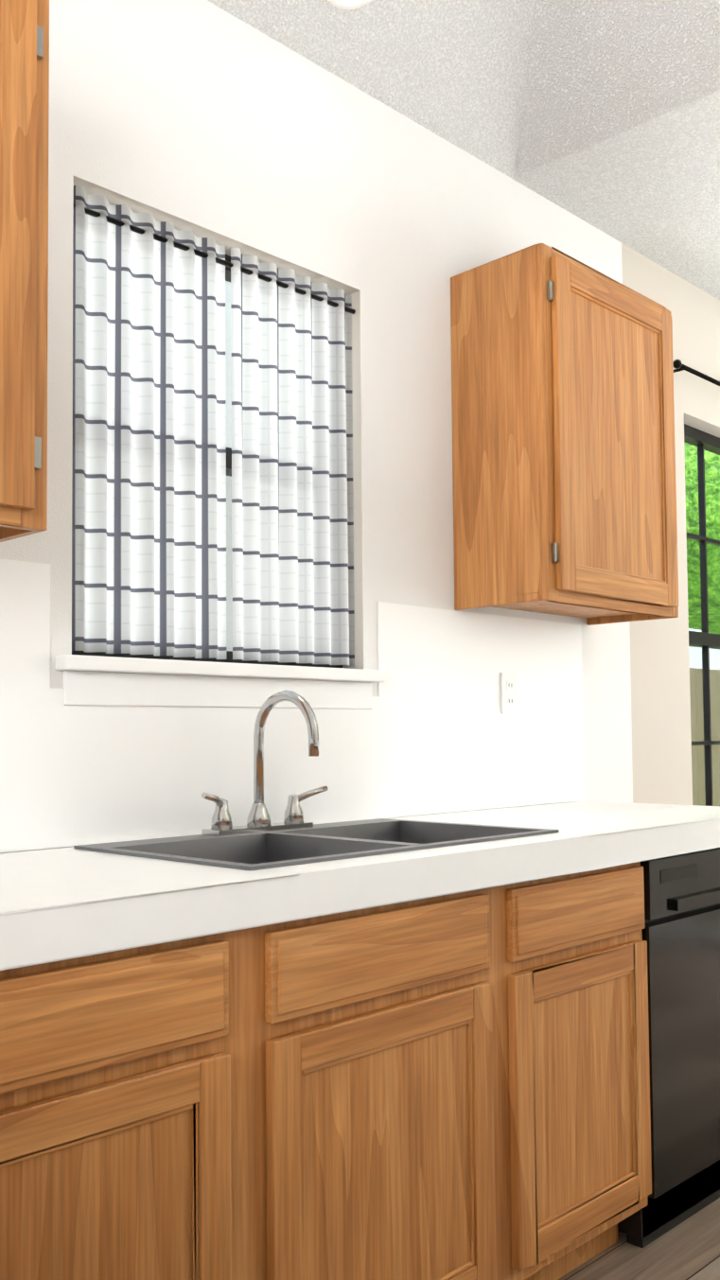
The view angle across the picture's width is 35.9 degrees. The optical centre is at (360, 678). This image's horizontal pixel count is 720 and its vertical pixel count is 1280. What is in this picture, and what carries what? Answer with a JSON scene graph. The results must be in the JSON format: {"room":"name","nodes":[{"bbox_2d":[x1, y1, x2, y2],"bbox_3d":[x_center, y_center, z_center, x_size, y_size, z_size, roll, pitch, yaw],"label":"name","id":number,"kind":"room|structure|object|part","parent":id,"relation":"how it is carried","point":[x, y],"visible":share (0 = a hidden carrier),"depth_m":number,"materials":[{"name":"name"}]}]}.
{"room":"kitchen","nodes":[
{"label":"kitchen","id":0,"kind":"room"},
{"bbox_2d":[0,0,719,853],"bbox_3d":[0.507,-0.223,1.024,3.400,2.800,9.450,-3,-4,44],"label":"wall","id":1,"kind":"structure","parent":0,"point":[208,119],"depth_m":2.77,"materials":[{"name":"paint"}]},
{"bbox_2d":[0,0,49,542],"bbox_3d":[-0.864,-0.697,1.632,0.324,0.911,0.741,-3,-4,44],"label":"upper cabinet","id":2,"kind":"object","parent":1,"relation":"attached to","point":[24,143],"visible":1,"depth_m":1.73,"materials":[{"name":"brown wood"}]},
{"bbox_2d":[55,254,385,709],"bbox_3d":[-0.308,-0.459,2.486,0.166,1.046,0.880,-3,-4,44],"label":"window","id":3,"kind":"structure","parent":1,"relation":"in","point":[92,680],"depth_m":2.37,"materials":[{"name":"white wood"}]},
{"bbox_2d":[71,185,355,666],"bbox_3d":[-0.293,-0.507,2.472,0.040,0.928,0.806,-3,-4,44],"label":"curtain","id":4,"kind":"object","parent":3,"relation":"hanging from","point":[149,526],"visible":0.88,"depth_m":2.42,"materials":[{"name":"white fabric"}]},
{"bbox_2d":[450,243,678,625],"bbox_3d":[0.594,-0.638,3.128,0.323,0.914,0.665,-3,-4,44],"label":"upper cabinet","id":5,"kind":"object","parent":1,"relation":"attached to","point":[563,444],"visible":1,"depth_m":2.93,"materials":[{"name":"brown wood"}]},
{"bbox_2d":[673,359,719,385],"bbox_3d":[1.539,-1.050,4.291,0.090,0.036,1.412,-3,-4,44],"label":"curtain rod","id":6,"kind":"object","parent":1,"relation":"attached to","point":[678,366],"visible":0.73,"depth_m":3.79,"materials":[{"name":"black metal"}]},
{"bbox_2d":[683,423,719,806],"bbox_3d":[1.405,-0.143,4.303,0.062,1.582,0.898,-3,-4,44],"label":"window","id":7,"kind":"structure","parent":1,"relation":"in","point":[706,640],"depth_m":4.20,"materials":[{"name":"black"}]},
{"bbox_2d":[207,0,719,299],"bbox_3d":[0.490,-2.078,1.114,3.100,1.015,9.150,-3,-4,44],"label":"ceiling","id":8,"kind":"structure","parent":0,"point":[603,115],"depth_m":2.91,"materials":[{"name":"white paint"}]},
{"bbox_2d":[327,0,372,9],"bbox_3d":[-0.008,-1.618,2.525,0.161,0.107,0.190,-3,-4,44],"label":"recessed light","id":9,"kind":"object","parent":8,"relation":"in","point":[348,4],"visible":1,"depth_m":2.59,"materials":[{"name":"white"}]},
{"bbox_2d":[557,1197,719,1279],"bbox_3d":[0.520,1.235,0.954,3.300,0.120,9.350,-3,-4,44],"label":"floor","id":10,"kind":"structure","parent":0,"point":[689,1249],"depth_m":2.39,"materials":[{"name":"wood"}]},
{"bbox_2d":[0,1106,18,1279],"bbox_3d":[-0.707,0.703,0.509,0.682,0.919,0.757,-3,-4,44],"label":"base cabinet","id":11,"kind":"object","parent":10,"relation":"on","point":[8,1119],"depth_m":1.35,"materials":[{"name":"laminate"}]},
{"bbox_2d":[0,558,719,1279],"bbox_3d":[-0.267,0.500,1.936,0.660,1.458,3.404,-3,-4,44],"label":"kitchen counter","id":12,"kind":"object","parent":10,"relation":"on","point":[284,995],"depth_m":2.03,"materials":[{"name":"laminate"}]},
{"bbox_2d":[200,689,328,837],"bbox_3d":[-0.160,0.172,2.309,0.209,0.296,0.344,-3,-4,44],"label":"faucet","id":13,"kind":"object","parent":12,"relation":"on","point":[258,822],"depth_m":2.34,"materials":[{"name":"silver metal"}]},
{"bbox_3d":[-0.506,0.053,2.187,0.004,0.537,3.404,-3,-4,44],"label":"backsplash panel","id":14,"kind":"part","parent":12,"relation":"part of","materials":[{"name":"white"}]},
{"bbox_2d":[500,672,517,713],"bbox_3d":[0.421,0.040,3.131,0.007,0.114,0.070,-3,-4,44],"label":"outlet","id":15,"kind":"object","parent":12,"relation":"attached to","point":[509,691],"visible":1,"depth_m":3.12,"materials":[{"name":"white plastic"}]},
{"label":"outside","id":16,"kind":"structure","parent":0,"visible":0},
{"bbox_3d":[5.291,1.817,8.050,80.000,0.320,80.000,-3,-4,44],"label":"ground","id":17,"kind":"structure","parent":16,"visible":0},
{"bbox_2d":[225,280,719,806],"bbox_3d":[8.518,-5.840,8.473,36.442,15.199,40.672,-3,-4,44],"label":"outdoor view","id":18,"kind":"object","parent":17,"relation":"on","point":[692,561],"depth_m":11.49,"materials":[{"name":"plant"}]}
]}

